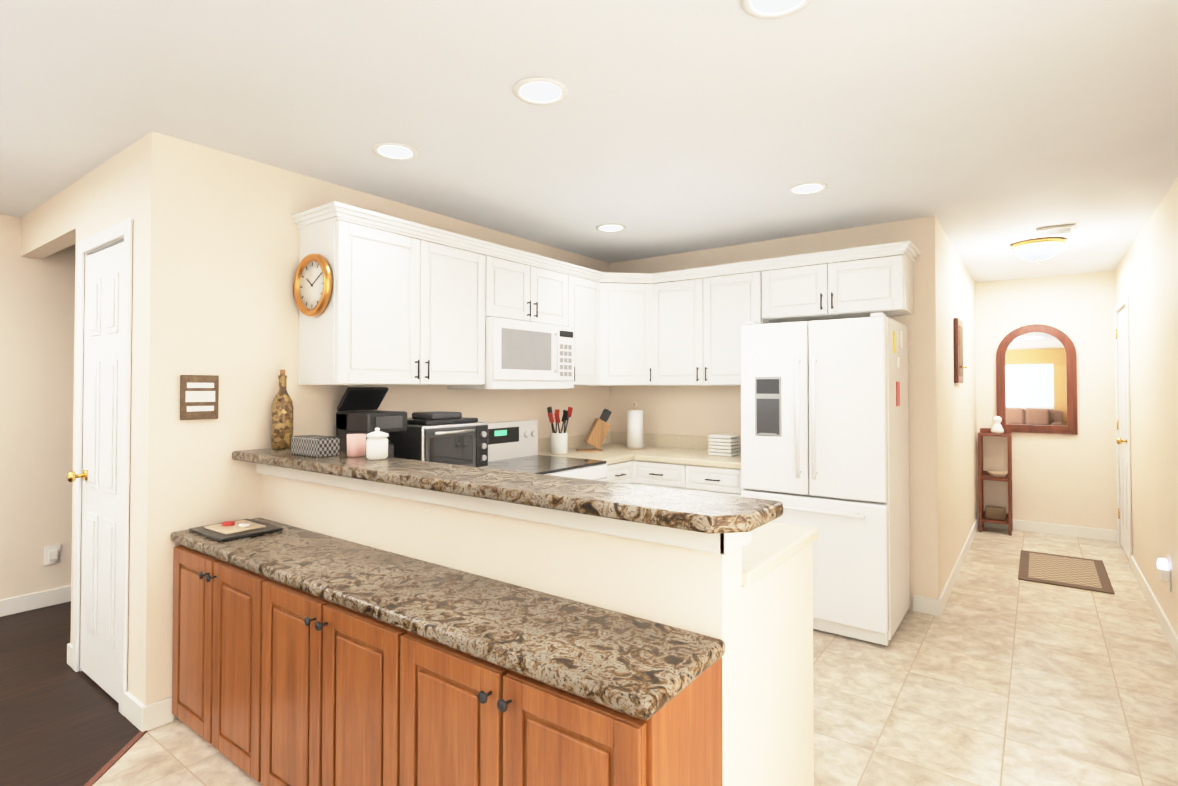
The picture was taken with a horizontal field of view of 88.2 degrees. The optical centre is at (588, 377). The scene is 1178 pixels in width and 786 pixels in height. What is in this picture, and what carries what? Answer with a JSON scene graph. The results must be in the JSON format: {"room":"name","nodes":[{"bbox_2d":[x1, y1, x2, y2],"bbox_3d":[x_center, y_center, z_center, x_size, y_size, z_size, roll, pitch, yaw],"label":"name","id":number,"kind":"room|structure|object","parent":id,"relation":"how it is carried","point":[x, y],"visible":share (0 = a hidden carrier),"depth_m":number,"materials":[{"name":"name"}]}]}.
{"room":"kitchen","nodes":[
{"label":"kitchen","id":0,"kind":"room"},
{"bbox_2d":[0,214,75,599],"bbox_3d":[-3.538,0.230,3.837,0.120,2.440,7.320,-1,-1,36],"label":"wall","id":1,"kind":"structure","parent":0,"point":[37,316],"depth_m":3.81,"materials":[{"name":"paint"}]},
{"bbox_2d":[0,586,70,616],"bbox_3d":[-3.520,1.399,3.730,0.014,0.100,7.200,-1,-1,36],"label":"baseboard","id":2,"kind":"structure","parent":1,"relation":"attached to","point":[23,603],"depth_m":3.79,"materials":[{"name":"white wood"}]},
{"bbox_2d":[44,544,60,565],"bbox_3d":[-3.411,1.131,3.866,0.028,0.120,0.080,-1,-1,36],"label":"outlet","id":3,"kind":"object","parent":1,"relation":"attached to","point":[52,554],"visible":1,"depth_m":3.86,"materials":[{"name":"white plastic"}]},
{"bbox_2d":[0,601,139,785],"bbox_3d":[-1.257,1.447,2.058,5.880,0.050,7.440,-1,-1,36],"label":"floor","id":4,"kind":"structure","parent":0,"point":[63,722],"depth_m":2.59,"materials":[{"name":"brown wood"}]},
{"bbox_2d":[84,730,146,785],"bbox_3d":[-1.427,1.387,0.010,0.024,0.005,4.950,0,-1,-9],"label":"threshold","id":5,"kind":"object","parent":4,"relation":"on","point":[114,760],"depth_m":2.26,"materials":[{"name":"brown wood"}]},
{"bbox_2d":[69,181,76,578],"bbox_3d":[-1.507,0.241,4.500,0.100,2.440,3.600,-1,-1,36],"label":"wall","id":6,"kind":"structure","parent":0,"point":[72,226],"depth_m":3.11,"materials":[{"name":"paint"}]},
{"bbox_2d":[21,139,140,696],"bbox_3d":[-2.679,0.220,3.191,2.030,2.440,0.100,-1,-1,36],"label":"wall","id":7,"kind":"structure","parent":0,"point":[104,196],"depth_m":2.79,"materials":[{"name":"paint"}]},
{"bbox_2d":[66,242,123,702],"bbox_3d":[-2.255,0.412,2.787,0.600,2.020,0.110,-1,-1,36],"label":"closet door","id":8,"kind":"structure","parent":7,"relation":"in","point":[100,475],"depth_m":2.81,"materials":[{"name":"white wood"}]},
{"bbox_2d":[72,218,132,715],"bbox_3d":[-2.221,0.378,2.840,0.724,2.112,0.116,-1,-1,36],"label":"trim","id":9,"kind":"structure","parent":7,"relation":"attached to","point":[113,233],"depth_m":2.62,"materials":[{"name":"white wood"}]},
{"bbox_2d":[135,131,609,718],"bbox_3d":[-0.822,0.231,3.895,0.120,2.440,3.440,-1,-1,36],"label":"wall","id":10,"kind":"structure","parent":0,"point":[219,247],"depth_m":2.70,"materials":[{"name":"paint"}]},
{"bbox_2d":[180,375,218,419],"bbox_3d":[-1.678,0.086,2.618,0.020,0.190,0.145,-1,-1,36],"label":"love sign","id":11,"kind":"object","parent":10,"relation":"attached to","point":[199,396],"visible":1,"depth_m":2.61,"materials":[{"name":"brown wood"}]},
{"bbox_2d":[295,209,490,384],"bbox_3d":[-1.012,-0.354,3.256,0.341,0.790,0.930,-1,-1,36],"label":"upper cabinet","id":12,"kind":"object","parent":10,"relation":"attached to","point":[411,303],"depth_m":3.02,"materials":[{"name":"white wood"}]},
{"bbox_2d":[293,254,332,316],"bbox_3d":[-1.308,-0.435,2.869,0.300,0.300,0.038,-1,-1,36],"label":"clock","id":13,"kind":"object","parent":12,"relation":"attached to","point":[313,284],"visible":1,"depth_m":2.86,"materials":[{"name":"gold metal"}]},
{"bbox_2d":[491,249,566,325],"bbox_3d":[-0.507,-0.543,3.942,0.341,0.390,0.770,-1,-1,36],"label":"upper cabinet","id":14,"kind":"object","parent":10,"relation":"attached to","point":[530,289],"depth_m":3.82,"materials":[{"name":"white wood"}]},
{"bbox_2d":[447,317,573,388],"bbox_3d":[-0.467,-0.134,3.906,0.441,0.420,0.762,-1,-1,36],"label":"microwave","id":15,"kind":"object","parent":14,"relation":"attached to","point":[519,354],"visible":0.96,"depth_m":3.71,"materials":[{"name":"white plastic"}]},
{"bbox_2d":[538,431,609,450],"bbox_3d":[-0.617,0.489,4.049,0.018,0.099,2.698,-1,-1,36],"label":"backsplash","id":16,"kind":"structure","parent":10,"relation":"attached to","point":[573,440],"depth_m":4.71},
{"bbox_2d":[567,265,598,385],"bbox_3d":[-0.141,-0.336,4.407,0.374,0.790,0.418,-1,-1,36],"label":"upper cabinet","id":17,"kind":"object","parent":10,"relation":"attached to","point":[582,285],"depth_m":4.30,"materials":[{"name":"white wood"}]},
{"bbox_2d":[599,273,654,385],"bbox_3d":[0.247,-0.332,4.687,0.667,0.790,0.667,-1,-1,36],"label":"upper cabinet","id":18,"kind":"object","parent":10,"relation":"attached to","point":[626,300],"depth_m":4.48,"materials":[{"name":"white wood"}]},
{"bbox_2d":[261,474,813,785],"bbox_3d":[-0.386,0.898,2.438,2.300,1.060,0.730,-1,-1,36],"label":"wall","id":19,"kind":"structure","parent":0,"point":[762,628],"depth_m":1.77,"materials":[{"name":"paint"}]},
{"bbox_2d":[257,463,750,554],"bbox_3d":[-0.561,0.399,2.189,2.320,0.070,0.160,-1,-1,36],"label":"trim","id":20,"kind":"structure","parent":19,"relation":"attached to","point":[723,543],"depth_m":1.78,"materials":[{"name":"white wood"}]},
{"bbox_2d":[232,448,782,533],"bbox_3d":[-0.556,0.341,2.131,2.398,0.040,0.290,-1,-1,36],"label":"bar","id":21,"kind":"object","parent":19,"relation":"on","point":[708,513],"visible":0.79,"depth_m":1.70,"materials":[{"name":"stone"}]},
{"bbox_2d":[271,370,292,449],"bbox_3d":[-1.426,0.147,2.826,0.092,0.368,0.092,-1,-1,36],"label":"wine bottle","id":22,"kind":"object","parent":21,"relation":"on","point":[282,420],"visible":1,"depth_m":2.79,"materials":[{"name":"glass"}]},
{"bbox_2d":[291,435,339,456],"bbox_3d":[-1.154,0.288,2.561,0.210,0.078,0.100,-1,-1,36],"label":"basket","id":23,"kind":"object","parent":21,"relation":"on","point":[315,445],"visible":0.98,"depth_m":2.51,"materials":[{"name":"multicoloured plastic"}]},
{"bbox_2d":[347,434,365,456],"bbox_3d":[-0.966,0.281,2.521,0.076,0.090,0.076,-1,-1,36],"label":"mug","id":24,"kind":"object","parent":21,"relation":"on","point":[356,445],"visible":1,"depth_m":2.49,"materials":[{"name":"pink ceramic"}]},
{"bbox_2d":[366,428,388,459],"bbox_3d":[-0.843,0.262,2.418,0.088,0.125,0.087,-1,-1,36],"label":"jar","id":25,"kind":"object","parent":21,"relation":"on","point":[377,444],"visible":1,"depth_m":2.38,"materials":[{"name":"white ceramic"}]},
{"bbox_2d":[0,0,1177,282],"bbox_3d":[-0.455,-1.050,3.184,5.880,0.100,10.140,-1,-1,36],"label":"ceiling","id":26,"kind":"structure","parent":0,"point":[986,132],"depth_m":2.30,"materials":[{"name":"paint"}]},
{"bbox_2d":[372,142,417,159],"bbox_3d":[-0.861,-1.002,2.700,0.196,0.008,0.196,-1,-1,36],"label":"recessed light","id":27,"kind":"object","parent":26,"relation":"in","point":[393,151],"visible":0.98,"depth_m":2.69,"materials":[{"name":"white plastic"}]},
{"bbox_2d":[513,77,567,104],"bbox_3d":[-0.171,-1.011,2.153,0.196,0.008,0.196,-1,-1,36],"label":"recessed light","id":28,"kind":"object","parent":26,"relation":"in","point":[540,91],"visible":1,"depth_m":2.15,"materials":[{"name":"white plastic"}]},
{"bbox_2d":[596,224,625,231],"bbox_3d":[0.145,-0.982,3.996,0.196,0.008,0.196,-1,-1,36],"label":"recessed light","id":29,"kind":"object","parent":26,"relation":"in","point":[611,227],"visible":1,"depth_m":3.98,"materials":[{"name":"white plastic"}]},
{"bbox_2d":[741,0,812,18],"bbox_3d":[0.509,-1.019,1.627,0.196,0.008,0.196,-1,-1,36],"label":"recessed light","id":30,"kind":"object","parent":26,"relation":"in","point":[768,9],"visible":1,"depth_m":1.67,"materials":[{"name":"white plastic"}]},
{"bbox_2d":[788,182,826,194],"bbox_3d":[1.151,-0.994,3.203,0.196,0.008,0.196,-1,-1,36],"label":"recessed light","id":31,"kind":"object","parent":26,"relation":"in","point":[806,188],"visible":0.98,"depth_m":3.20,"materials":[{"name":"white plastic"}]},
{"bbox_2d":[1011,237,1065,262],"bbox_3d":[3.264,-0.904,4.414,0.320,0.150,0.320,-1,-1,36],"label":"ceiling light","id":32,"kind":"object","parent":26,"relation":"attached to","point":[1038,249],"visible":1,"depth_m":4.32,"materials":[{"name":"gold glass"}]},
{"bbox_2d":[1036,224,1074,236],"bbox_3d":[3.099,-0.974,4.040,0.200,0.021,0.200,-1,-1,36],"label":"ceiling vent","id":33,"kind":"object","parent":26,"relation":"in","point":[1055,230],"visible":1,"depth_m":4.00,"materials":[{"name":"grey plastic"}]},
{"bbox_2d":[92,527,1177,785],"bbox_3d":[0.491,1.454,2.515,3.610,0.050,10.030,-1,-1,36],"label":"floor","id":34,"kind":"structure","parent":0,"point":[996,673],"depth_m":2.73,"materials":[{"name":"beige tile"}]},
{"bbox_2d":[171,518,724,785],"bbox_3d":[-0.716,1.028,1.978,2.310,0.785,0.394,-1,-1,36],"label":"base cabinet","id":35,"kind":"object","parent":34,"relation":"on","point":[302,657],"visible":0.98,"depth_m":1.65,"materials":[{"name":"brown wood"}]},
{"bbox_2d":[189,519,282,541],"bbox_3d":[-1.482,0.627,2.549,0.310,0.034,0.240,-1,-1,36],"label":"tray","id":36,"kind":"object","parent":35,"relation":"on","point":[230,530],"visible":1,"depth_m":2.50,"materials":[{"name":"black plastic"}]},
{"bbox_2d":[488,420,608,481],"bbox_3d":[-0.343,0.872,3.799,0.729,1.155,0.752,-1,-1,36],"label":"range","id":37,"kind":"object","parent":34,"relation":"on","point":[512,445],"visible":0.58,"depth_m":3.94,"materials":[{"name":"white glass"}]},
{"bbox_2d":[605,459,637,484],"bbox_3d":[-0.032,1.019,4.279,0.677,0.875,0.387,-1,-1,36],"label":"base cabinet","id":38,"kind":"object","parent":34,"relation":"on","point":[623,471],"depth_m":4.16,"materials":[{"name":"laminate"}]},
{"bbox_2d":[634,459,693,490],"bbox_3d":[0.655,1.020,4.358,0.492,0.875,0.677,-1,-1,36],"label":"base cabinet","id":39,"kind":"object","parent":34,"relation":"on","point":[659,473],"depth_m":4.11,"materials":[{"name":"laminate"}]},
{"bbox_2d":[538,443,665,462],"bbox_3d":[0.134,0.566,4.547,0.633,0.040,1.003,-1,-1,36],"label":"countertop","id":40,"kind":"structure","parent":39,"relation":"on","point":[611,452],"depth_m":4.36,"materials":[{"name":"beige stone"}]},
{"bbox_2d":[547,407,572,454],"bbox_3d":[-0.212,0.374,4.304,0.195,0.335,0.145,-1,-1,36],"label":"utensil crock","id":41,"kind":"object","parent":40,"relation":"on","point":[559,443],"visible":1,"depth_m":4.25,"materials":[{"name":"white ceramic"}]},
{"bbox_2d":[576,409,611,451],"bbox_3d":[0.039,0.390,4.512,0.258,0.309,0.100,0,-1,-14],"label":"knife block","id":42,"kind":"object","parent":40,"relation":"on","point":[597,432],"visible":1,"depth_m":4.47,"materials":[{"name":"brown wood"}]},
{"bbox_2d":[625,403,644,449],"bbox_3d":[0.352,0.369,4.642,0.150,0.356,0.150,-1,-1,36],"label":"paper towel","id":43,"kind":"object","parent":40,"relation":"on","point":[634,429],"visible":1,"depth_m":4.59,"materials":[{"name":"white paper"}]},
{"bbox_2d":[634,447,740,466],"bbox_3d":[0.826,0.561,4.266,0.815,0.040,0.633,-1,-1,36],"label":"countertop","id":44,"kind":"structure","parent":39,"relation":"on","point":[672,454],"depth_m":4.14,"materials":[{"name":"beige stone"}]},
{"bbox_2d":[708,434,740,456],"bbox_3d":[0.943,0.470,4.229,0.170,0.141,0.170,-1,-1,36],"label":"dishes","id":45,"kind":"object","parent":44,"relation":"on","point":[727,445],"visible":1,"depth_m":4.17,"materials":[{"name":"white ceramic"}]},
{"bbox_2d":[742,522,817,586],"bbox_3d":[-0.085,0.530,2.300,1.685,0.040,0.613,-1,-1,36],"label":"countertop","id":46,"kind":"structure","parent":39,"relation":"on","point":[772,544],"depth_m":1.82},
{"bbox_2d":[336,387,406,457],"bbox_3d":[-1.083,0.285,3.049,0.305,0.472,0.230,-1,-1,36],"label":"coffee maker","id":47,"kind":"object","parent":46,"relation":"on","point":[350,419],"visible":0.46,"depth_m":3.01,"materials":[{"name":"black plastic"}]},
{"bbox_2d":[387,411,487,467],"bbox_3d":[-0.815,0.359,3.328,0.383,0.335,0.460,-1,-1,36],"label":"toaster oven","id":48,"kind":"object","parent":46,"relation":"on","point":[456,438],"visible":0.85,"depth_m":3.20,"materials":[{"name":"black metal"}]},
{"bbox_2d":[694,463,744,496],"bbox_3d":[0.966,1.017,4.160,0.472,0.875,0.626,-1,-1,36],"label":"base cabinet","id":49,"kind":"object","parent":34,"relation":"on","point":[708,478],"depth_m":3.88,"materials":[{"name":"laminate"}]},
{"bbox_2d":[741,313,909,645],"bbox_3d":[1.439,0.554,3.705,0.814,1.788,0.771,-1,-1,36],"label":"fridge","id":50,"kind":"object","parent":34,"relation":"on","point":[825,428],"visible":0.92,"depth_m":3.38,"materials":[{"name":"white metal"}]},
{"bbox_2d":[978,428,1012,535],"bbox_3d":[3.924,0.992,5.867,0.260,0.980,0.270,-1,-1,36],"label":"stand","id":51,"kind":"object","parent":34,"relation":"on","point":[983,475],"visible":0.94,"depth_m":5.83,"materials":[{"name":"brown wood"}]},
{"bbox_2d":[985,505,1005,520],"bbox_3d":[3.921,1.307,5.858,0.160,0.109,0.160,-1,-1,36],"label":"basket","id":52,"kind":"object","parent":51,"relation":"on","point":[995,512],"visible":1,"depth_m":5.80,"materials":[{"name":"brown wicker"}]},
{"bbox_2d":[990,416,1003,433],"bbox_3d":[3.937,0.457,5.859,0.110,0.168,0.108,-1,-1,36],"label":"figurine","id":53,"kind":"object","parent":51,"relation":"on","point":[997,428],"visible":1,"depth_m":5.83,"materials":[{"name":"white ceramic"}]},
{"bbox_2d":[987,470,1007,477],"bbox_3d":[3.937,0.931,5.852,0.180,0.060,0.177,-1,-1,36],"label":"bowl","id":54,"kind":"object","parent":51,"relation":"on","point":[998,473],"visible":0.98,"depth_m":5.81,"materials":[{"name":"beige ceramic"}]},
{"bbox_2d":[1018,550,1114,593],"bbox_3d":[3.587,1.456,4.604,0.530,0.010,0.950,-1,-1,36],"label":"rug","id":55,"kind":"object","parent":34,"relation":"on","point":[1071,572],"visible":0.96,"depth_m":4.54,"materials":[{"name":"beige fabric"}]},
{"bbox_2d":[610,216,940,610],"bbox_3d":[1.186,0.240,4.476,2.420,2.440,0.120,-1,-1,36],"label":"wall","id":56,"kind":"structure","parent":0,"point":[694,410],"depth_m":3.83,"materials":[{"name":"paint"}]},
{"bbox_2d":[610,431,740,450],"bbox_3d":[0.761,0.499,4.697,1.430,0.099,0.018,-1,-1,36],"label":"backsplash","id":57,"kind":"structure","parent":56,"relation":"attached to","point":[649,440],"depth_m":4.79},
{"bbox_2d":[655,269,710,385],"bbox_3d":[0.735,-0.334,4.508,0.506,0.790,0.375,-1,-1,36],"label":"upper cabinet","id":58,"kind":"object","parent":56,"relation":"attached to","point":[682,300],"depth_m":4.36,"materials":[{"name":"white wood"}]},
{"bbox_2d":[711,261,770,385],"bbox_3d":[1.039,-0.338,4.284,0.477,0.790,0.375,-1,-1,36],"label":"upper cabinet","id":59,"kind":"object","parent":56,"relation":"attached to","point":[736,290],"depth_m":4.14,"materials":[{"name":"white wood"}]},
{"bbox_2d":[763,245,914,322],"bbox_3d":[1.582,-0.564,3.906,0.850,0.350,0.343,-1,-1,36],"label":"upper cabinet","id":60,"kind":"object","parent":56,"relation":"attached to","point":[861,284],"depth_m":3.74,"materials":[{"name":"white wood"}]},
{"bbox_2d":[938,222,976,592],"bbox_3d":[2.996,0.248,4.992,0.120,2.440,2.860,-1,-1,36],"label":"wall","id":61,"kind":"structure","parent":0,"point":[958,436],"depth_m":4.52,"materials":[{"name":"paint"}]},
{"bbox_2d":[932,516,978,616],"bbox_3d":[3.010,1.417,4.880,0.014,0.100,2.994,-1,-1,36],"label":"baseboard","id":62,"kind":"structure","parent":61,"relation":"attached to","point":[938,605],"depth_m":4.23,"materials":[{"name":"white wood"}]},
{"bbox_2d":[954,318,966,382],"bbox_3d":[2.832,-0.198,4.622,0.060,0.480,0.380,-1,-1,36],"label":"framed picture","id":63,"kind":"object","parent":61,"relation":"attached to","point":[958,352],"visible":1,"depth_m":4.49,"materials":[{"name":"brown wood"}]},
{"bbox_2d":[975,271,1116,529],"bbox_3d":[4.359,0.262,5.837,1.310,2.440,0.120,-1,-1,36],"label":"wall","id":64,"kind":"structure","parent":0,"point":[1066,479],"depth_m":5.70,"materials":[{"name":"paint"}]},
{"bbox_2d":[996,324,1077,434],"bbox_3d":[4.266,0.011,5.807,0.620,1.040,0.040,-1,-1,36],"label":"mirror","id":65,"kind":"object","parent":64,"relation":"attached to","point":[1036,378],"visible":0.98,"depth_m":5.80,"materials":[{"name":"brown wood"}]},
{"bbox_2d":[984,519,1116,541],"bbox_3d":[4.323,1.431,5.752,1.050,0.100,0.030,-1,-1,36],"label":"baseboard","id":66,"kind":"structure","parent":64,"relation":"attached to","point":[1020,525],"depth_m":5.69,"materials":[{"name":"white wood"}]},
{"bbox_2d":[1115,177,1177,635],"bbox_3d":[1.862,0.193,1.454,0.120,2.440,9.900,-1,-1,36],"label":"wall","id":67,"kind":"structure","parent":0,"point":[1146,275],"depth_m":3.68,"materials":[{"name":"paint"}]},
{"bbox_2d":[1116,308,1128,558],"bbox_3d":[4.420,0.447,5.048,0.110,2.020,0.800,-1,-1,36],"label":"hall door","id":68,"kind":"structure","parent":67,"relation":"in","point":[1121,440],"depth_m":5.08,"materials":[{"name":"white wood"}]},
{"bbox_2d":[1114,293,1131,567],"bbox_3d":[4.475,0.413,5.003,0.136,2.112,0.924,-1,-1,36],"label":"door frame","id":69,"kind":"structure","parent":67,"relation":"attached to","point":[1122,302],"depth_m":4.70,"materials":[{"name":"white wood"}]},
{"bbox_2d":[1130,556,1177,659],"bbox_3d":[1.508,1.357,1.069,0.014,0.100,8.890,-1,-1,36],"label":"baseboard","id":70,"kind":"structure","parent":67,"relation":"attached to","point":[1161,617],"depth_m":3.63,"materials":[{"name":"white wood"}]},
{"bbox_2d":[1157,558,1170,591],"bbox_3d":[3.152,1.077,3.334,0.052,0.170,0.080,-1,-1,36],"label":"outlet","id":71,"kind":"object","parent":67,"relation":"attached to","point":[1164,569],"visible":1,"depth_m":3.32,"materials":[{"name":"white plastic"}]}
]}

